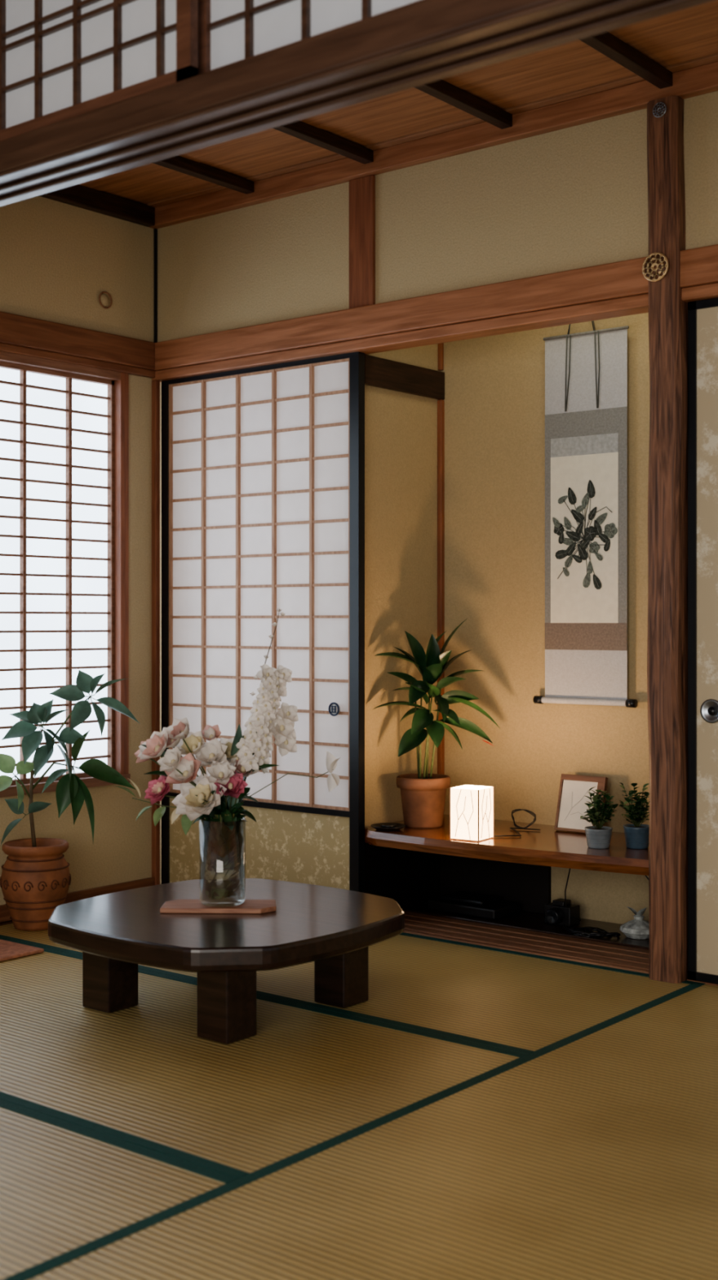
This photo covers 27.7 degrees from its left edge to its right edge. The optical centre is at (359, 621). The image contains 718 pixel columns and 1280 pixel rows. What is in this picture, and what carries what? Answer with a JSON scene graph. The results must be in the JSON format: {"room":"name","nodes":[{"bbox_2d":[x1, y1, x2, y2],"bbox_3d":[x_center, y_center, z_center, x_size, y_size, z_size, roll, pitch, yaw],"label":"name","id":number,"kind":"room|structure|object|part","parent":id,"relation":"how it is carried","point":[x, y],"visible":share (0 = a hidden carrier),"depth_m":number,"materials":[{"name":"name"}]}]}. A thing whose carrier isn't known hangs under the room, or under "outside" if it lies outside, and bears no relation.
{"room":"traditional dwelling","nodes":[
{"label":"traditional dwelling","id":0,"kind":"room"},
{"bbox_2d":[0,920,13,925],"bbox_3d":[-2.065,0.958,3.292,0.055,0.054,4.400,0,0,39],"label":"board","id":1,"kind":"object","parent":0,"point":[7,922],"depth_m":4.49,"materials":[{"name":"brown wood"}]},
{"bbox_2d":[0,195,161,905],"bbox_3d":[-1.977,-0.215,3.523,0.100,2.400,4.870,0,0,39],"label":"wall","id":2,"kind":"structure","parent":0,"point":[57,259],"depth_m":4.86,"materials":[{"name":"beige paint"}]},
{"bbox_2d":[0,877,154,922],"bbox_3d":[-2.086,0.905,3.295,0.018,0.050,4.378,0,0,39],"label":"baseboard","id":3,"kind":"structure","parent":2,"relation":"attached to","point":[5,915],"depth_m":4.80,"materials":[{"name":"brown wood"}]},
{"bbox_2d":[0,311,155,797],"bbox_3d":[-2.101,-0.205,3.314,0.092,1.498,4.388,0,0,39],"label":"window","id":4,"kind":"structure","parent":2,"relation":"in","point":[64,426],"depth_m":4.75,"materials":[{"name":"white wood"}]},
{"bbox_3d":[-2.078,-0.894,3.295,0.032,0.119,4.388,0,0,39],"label":"wall rail","id":5,"kind":"part","parent":4,"relation":"part of","materials":[{"name":"brown wood"}]},
{"bbox_2d":[98,291,112,308],"bbox_3d":[-0.844,-1.068,4.836,0.009,0.058,0.058,0,0,39],"label":"round wall fitting","id":6,"kind":"object","parent":2,"relation":"attached to","point":[104,300],"visible":1,"depth_m":4.83,"materials":[{"name":"brown wood"}]},
{"bbox_2d":[0,0,715,206],"bbox_3d":[0.058,-1.117,2.275,4.565,0.524,0.160,0,0,39],"label":"beam","id":7,"kind":"structure","parent":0,"point":[423,42],"depth_m":2.35,"materials":[{"name":"brown wood"}]},
{"bbox_2d":[78,0,717,207],"bbox_3d":[-0.161,-1.440,2.111,4.700,0.050,4.960,0,0,39],"label":"ceiling","id":8,"kind":"structure","parent":0,"point":[687,38],"depth_m":4.00,"materials":[{"name":"brown wood"}]},
{"bbox_2d":[39,184,155,226],"bbox_3d":[-2.084,-1.383,3.285,0.035,0.063,4.365,0,0,39],"label":"beam","id":9,"kind":"structure","parent":8,"relation":"attached to","point":[77,195],"depth_m":4.80,"materials":[{"name":"black wood"}]},
{"bbox_2d":[364,343,440,826],"bbox_3d":[0.121,-0.215,4.684,0.040,2.400,0.425,0,0,39],"label":"wall","id":10,"kind":"structure","parent":0,"point":[401,428],"depth_m":4.64,"materials":[{"name":"paint"}]},
{"bbox_2d":[364,354,444,399],"bbox_3d":[0.145,-0.780,4.665,0.018,0.091,0.425,0,0,39],"label":"beam","id":11,"kind":"structure","parent":10,"relation":"attached to","point":[380,372],"depth_m":4.65,"materials":[{"name":"brown wood"}]},
{"bbox_2d":[437,342,444,810],"bbox_3d":[0.272,-0.370,4.824,0.018,2.000,0.018,0,0,39],"label":"trim","id":12,"kind":"structure","parent":10,"relation":"attached to","point":[441,403],"depth_m":4.82,"materials":[{"name":"brown wood"}]},
{"bbox_3d":[0.272,-0.370,4.824,0.018,2.000,0.018,0,0,39],"label":"post","id":13,"kind":"part","parent":12,"relation":"part of","materials":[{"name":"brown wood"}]},
{"bbox_2d":[403,911,688,980],"bbox_3d":[0.119,0.955,4.506,1.878,0.061,0.236,0,0,39],"label":"sill","id":14,"kind":"structure","parent":10,"relation":"attached to","point":[590,952],"depth_m":4.19,"materials":[{"name":"brown wood"}]},
{"bbox_2d":[401,902,649,949],"bbox_3d":[0.634,0.952,4.392,1.125,0.067,0.234,0,0,39],"label":"board","id":15,"kind":"object","parent":14,"relation":"on","point":[523,920],"visible":0.13,"depth_m":4.40,"materials":[{"name":"brown wood"}]},
{"bbox_2d":[364,842,551,914],"bbox_3d":[0.305,0.801,4.538,0.430,0.233,0.419,0,0,39],"label":"panel","id":16,"kind":"object","parent":15,"relation":"on","point":[409,877],"visible":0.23,"depth_m":4.66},
{"bbox_2d":[426,891,520,919],"bbox_3d":[0.362,0.893,4.601,0.260,0.047,0.150,0,0,39],"label":"media player","id":17,"kind":"object","parent":15,"relation":"on","point":[463,903],"visible":1,"depth_m":4.55,"materials":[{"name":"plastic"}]},
{"bbox_2d":[544,897,580,926],"bbox_3d":[0.607,0.881,4.402,0.090,0.072,0.091,0,0,39],"label":"camera","id":18,"kind":"object","parent":15,"relation":"on","point":[556,913],"visible":0.99,"depth_m":4.38,"materials":[{"name":"plastic"}]},
{"bbox_2d":[563,924,621,937],"bbox_3d":[0.671,0.912,4.268,0.185,0.020,0.078,0,0,39],"label":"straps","id":19,"kind":"object","parent":15,"relation":"on","point":[587,931],"visible":1,"depth_m":4.25,"materials":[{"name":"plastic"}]},
{"bbox_2d":[620,906,649,939],"bbox_3d":[0.814,0.872,4.229,0.110,0.090,0.110,0,0,39],"label":"cloth bundle","id":20,"kind":"object","parent":15,"relation":"on","point":[638,928],"visible":0.98,"depth_m":4.20,"materials":[{"name":"grey fabric"}]},
{"bbox_2d":[156,90,717,342],"bbox_3d":[1.078,-1.143,3.642,4.700,0.545,0.100,0,0,39],"label":"wall","id":21,"kind":"structure","parent":0,"point":[575,197],"depth_m":4.24,"materials":[{"name":"beige paint"}]},
{"bbox_2d":[0,0,198,141],"bbox_3d":[-0.640,-1.127,2.796,0.915,0.403,0.018,0,0,39],"label":"screen","id":22,"kind":"object","parent":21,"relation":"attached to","point":[60,60],"visible":0.87,"depth_m":2.69,"materials":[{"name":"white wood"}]},
{"bbox_2d":[151,228,159,884],"bbox_3d":[-0.699,-0.211,5.004,0.022,2.282,0.020,0,0,39],"label":"post","id":23,"kind":"object","parent":21,"relation":"attached to","point":[155,384],"depth_m":5.00,"materials":[{"name":"black wood"}]},
{"bbox_2d":[161,351,364,893],"bbox_3d":[-0.333,0.049,4.742,0.874,1.750,0.034,0,0,39],"label":"door","id":24,"kind":"structure","parent":21,"relation":"in","point":[263,468],"depth_m":4.68,"materials":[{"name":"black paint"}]},
{"bbox_2d":[198,0,421,75],"bbox_3d":[0.082,-1.127,2.260,0.950,0.403,0.018,0,0,39],"label":"screen","id":25,"kind":"object","parent":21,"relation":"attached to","point":[230,32],"visible":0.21,"depth_m":2.46,"materials":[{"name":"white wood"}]},
{"bbox_2d":[349,174,375,308],"bbox_3d":[0.009,-1.153,4.434,0.095,0.398,0.014,0,0,39],"label":"post","id":26,"kind":"object","parent":21,"relation":"attached to","point":[362,189],"depth_m":4.42,"materials":[{"name":"brown wood"}]},
{"bbox_2d":[151,31,672,194],"bbox_3d":[-0.388,-1.397,1.911,3.476,0.035,4.365,0,0,39],"label":"ceiling beams","id":27,"kind":"structure","parent":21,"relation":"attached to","point":[606,43],"depth_m":4.00,"materials":[{"name":"black wood"}]},
{"bbox_2d":[149,61,717,228],"bbox_3d":[1.075,-1.383,3.558,4.600,0.063,0.035,0,0,39],"label":"trim","id":28,"kind":"structure","parent":21,"relation":"attached to","point":[703,79],"depth_m":4.19,"materials":[{"name":"brown wood"}]},
{"bbox_2d":[151,244,717,382],"bbox_3d":[1.095,-0.890,3.583,4.600,0.127,0.092,0,0,39],"label":"tie beam","id":29,"kind":"structure","parent":21,"relation":"attached to","point":[620,288],"depth_m":4.22,"materials":[{"name":"brown wood"}]},
{"bbox_2d":[688,297,717,983],"bbox_3d":[1.220,0.050,3.486,0.924,1.752,0.033,0,0,39],"label":"door","id":30,"kind":"structure","parent":21,"relation":"in","point":[703,315],"depth_m":3.75,"materials":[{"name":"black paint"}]},
{"bbox_2d":[440,312,649,924],"bbox_3d":[0.400,-0.215,4.790,2.200,2.400,0.090,0,0,39],"label":"wall","id":31,"kind":"structure","parent":0,"point":[495,399],"depth_m":4.64,"materials":[{"name":"paint"}]},
{"bbox_2d":[364,814,648,875],"bbox_3d":[0.557,0.662,4.300,1.118,0.044,0.469,0,0,39],"label":"shelf","id":32,"kind":"object","parent":31,"relation":"attached to","point":[545,846],"depth_m":4.19,"materials":[{"name":"brown wood"}]},
{"bbox_2d":[371,822,405,831],"bbox_3d":[0.090,0.631,4.468,0.108,0.016,0.108,0,0,39],"label":"dish","id":33,"kind":"object","parent":32,"relation":"on","point":[380,826],"visible":1,"depth_m":4.45,"materials":[{"name":"ceramic"}]},
{"bbox_2d":[396,773,450,828],"bbox_3d":[0.201,0.561,4.545,0.170,0.156,0.170,0,0,0],"label":"pot","id":34,"kind":"object","parent":32,"relation":"on","point":[423,794],"depth_m":4.49,"materials":[{"name":"ceramic"}]},
{"bbox_2d":[373,618,499,828],"bbox_3d":[0.240,0.314,4.545,0.399,0.650,0.170,0,0,0],"label":"dracaena","id":35,"kind":"object","parent":32,"relation":"on","point":[423,794],"visible":1,"depth_m":4.52,"materials":[{"name":"plant"}]},
{"bbox_2d":[449,784,494,842],"bbox_3d":[0.332,0.564,4.275,0.097,0.152,0.097,0,0,33],"label":"paper lantern","id":36,"kind":"object","parent":32,"relation":"on","point":[472,807],"visible":1,"depth_m":4.24,"materials":[{"name":"white paper"}]},
{"bbox_2d":[494,808,540,836],"bbox_3d":[0.484,0.610,4.401,0.103,0.056,0.235,0,0,20],"label":"coiled cable","id":37,"kind":"object","parent":32,"relation":"on","point":[515,810],"visible":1,"depth_m":4.47,"materials":[{"name":"plastic"}]},
{"bbox_2d":[554,773,608,833],"bbox_3d":[0.674,0.554,4.415,0.155,0.170,0.056,0,0,39],"label":"picture frame","id":38,"kind":"object","parent":32,"relation":"on","point":[574,789],"visible":0.84,"depth_m":4.42,"materials":[{"name":"brown wood"}]},
{"bbox_2d":[580,786,618,848],"bbox_3d":[0.679,0.554,4.118,0.106,0.171,0.079,0,0,0],"label":"potted fern","id":39,"kind":"object","parent":32,"relation":"on","point":[599,836],"visible":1,"depth_m":4.10,"materials":[{"name":"green plant"}]},
{"bbox_2d":[564,868,648,920],"bbox_3d":[0.749,0.793,4.269,0.344,0.217,0.064,0,0,39],"label":"hanging cable","id":40,"kind":"object","parent":32,"relation":"hanging from","point":[570,868],"visible":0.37,"depth_m":4.36,"materials":[{"name":"plastic"}]},
{"bbox_2d":[618,782,649,848],"bbox_3d":[0.787,0.547,4.112,0.097,0.184,0.079,0,0,-28],"label":"potted herb","id":41,"kind":"object","parent":32,"relation":"on","point":[637,833],"visible":0.96,"depth_m":4.10,"materials":[{"name":"plant"}]},
{"bbox_2d":[533,320,638,707],"bbox_3d":[0.691,-0.361,4.460,0.352,1.239,0.025,0,0,39],"label":"scroll","id":42,"kind":"object","parent":31,"relation":"attached to","point":[586,372],"visible":1,"depth_m":4.46,"materials":[{"name":"paper"}]},
{"bbox_2d":[584,826,613,848],"bbox_3d":[0.678,0.612,4.118,0.079,0.055,0.079,0,0,0],"label":"pot","id":43,"kind":"object","parent":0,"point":[597,837],"depth_m":4.09,"materials":[{"name":"ceramic"}]},
{"bbox_2d":[623,823,649,848],"bbox_3d":[0.787,0.609,4.112,0.079,0.062,0.079,0,0,0],"label":"pot","id":44,"kind":"object","parent":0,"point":[637,835],"depth_m":4.08,"materials":[{"name":"ceramic"}]},
{"bbox_3d":[-0.161,1.018,2.111,4.700,0.065,4.960,0,0,39],"label":"floor","id":45,"kind":"structure","parent":0,"visible":0},
{"bbox_2d":[0,1099,237,1279],"bbox_3d":[-1.247,0.957,2.697,1.963,0.056,0.893,0,0,39],"label":"mat","id":46,"kind":"object","parent":45,"relation":"on","point":[65,1186],"visible":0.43,"depth_m":2.41,"materials":[{"name":"wicker"}]},
{"bbox_2d":[0,937,527,1178],"bbox_3d":[-0.684,0.957,3.393,1.963,0.056,0.893,0,0,39],"label":"mat","id":47,"kind":"object","parent":45,"relation":"on","point":[142,1074],"visible":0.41,"depth_m":3.02,"materials":[{"name":"wicker"}]},
{"bbox_2d":[0,939,44,961],"bbox_3d":[-1.225,0.923,3.968,0.390,0.011,0.608,0,0,39],"label":"floor cushion","id":48,"kind":"object","parent":47,"relation":"on","point":[9,950],"visible":1,"depth_m":4.07,"materials":[{"name":"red fabric"}]},
{"bbox_2d":[48,878,404,1044],"bbox_3d":[-0.318,0.813,3.531,0.768,0.231,0.768,0,0,39],"label":"table","id":49,"kind":"object","parent":47,"relation":"on","point":[335,929],"visible":0.96,"depth_m":3.35,"materials":[{"name":"brown wood"}]},
{"bbox_3d":[-0.600,0.840,3.508,0.096,0.177,0.096,0,0,39],"label":"leg","id":50,"kind":"part","parent":49,"relation":"part of","materials":[{"name":"brown wood"}]},
{"bbox_2d":[160,899,276,913],"bbox_3d":[-0.338,0.692,3.530,0.277,0.012,0.122,0,0,0],"label":"wooden trivet","id":51,"kind":"object","parent":49,"relation":"on","point":[177,906],"visible":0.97,"depth_m":3.49,"materials":[{"name":"brown wood"}]},
{"bbox_2d":[116,608,340,906],"bbox_3d":[-0.317,0.328,3.527,0.550,0.716,0.186,0,0,0],"label":"flower vase","id":52,"kind":"object","parent":51,"relation":"on","point":[214,800],"visible":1,"depth_m":3.52,"materials":[{"name":"clear glass"}]},
{"bbox_3d":[-0.332,0.583,3.540,0.113,0.205,0.113,0,0,0],"label":"glass","id":53,"kind":"part","parent":52,"relation":"part of","materials":[{"name":"clear glass"}]},
{"bbox_3d":[-0.296,0.840,3.256,0.096,0.177,0.096,0,0,39],"label":"leg","id":54,"kind":"part","parent":49,"relation":"part of","materials":[{"name":"brown wood"}]},
{"bbox_3d":[-0.043,0.840,3.553,0.096,0.177,0.096,0,0,39],"label":"leg","id":55,"kind":"part","parent":49,"relation":"part of","materials":[{"name":"brown wood"}]},
{"bbox_2d":[0,923,694,1053],"bbox_3d":[-0.149,0.957,4.053,1.963,0.056,0.803,0,0,39],"label":"mat","id":56,"kind":"object","parent":45,"relation":"on","point":[518,1002],"visible":0.31,"depth_m":3.68,"materials":[{"name":"wicker"}]},
{"bbox_2d":[0,670,140,930],"bbox_3d":[-0.882,0.538,4.424,0.446,0.780,0.212,0,0,0],"label":"plant","id":57,"kind":"object","parent":56,"relation":"on","point":[35,879],"visible":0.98,"depth_m":4.38,"materials":[{"name":"green plant"}]},
{"bbox_3d":[-0.984,0.800,4.424,0.213,0.256,0.212,0,0,0],"label":"pot","id":58,"kind":"part","parent":57,"relation":"part of","materials":[{"name":"ceramic"}]},
{"bbox_2d":[647,95,688,983],"bbox_3d":[0.829,-0.210,3.813,0.098,2.281,0.149,0,0,39],"label":"post","id":59,"kind":"object","parent":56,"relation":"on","point":[668,482],"visible":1,"depth_m":3.75,"materials":[{"name":"brown wood"}]},
{"bbox_2d":[642,252,669,281],"bbox_3d":[0.767,-0.915,3.758,0.075,0.075,0.012,0,0,39],"label":"ornament","id":60,"kind":"object","parent":59,"relation":"attached to","point":[656,268],"visible":1,"depth_m":3.75,"materials":[{"name":"gold metal"}]},
{"bbox_2d":[653,102,666,117],"bbox_3d":[0.776,-1.320,3.754,0.040,0.040,0.006,0,0,39],"label":"ornament","id":61,"kind":"object","parent":59,"relation":"attached to","point":[660,109],"visible":1,"depth_m":3.75,"materials":[{"name":"silver metal"}]},
{"bbox_2d":[2,982,717,1279],"bbox_3d":[0.463,0.957,2.596,0.818,0.056,2.298,0,0,39],"label":"mat","id":62,"kind":"object","parent":45,"relation":"on","point":[592,1153],"visible":1,"depth_m":2.36,"materials":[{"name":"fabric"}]},
{"bbox_2d":[687,978,717,986],"bbox_3d":[1.601,0.956,3.219,1.855,0.058,0.100,0,0,39],"label":"trim","id":63,"kind":"structure","parent":45,"relation":"on","point":[706,983],"depth_m":3.73,"materials":[{"name":"brown wood"}]}
]}

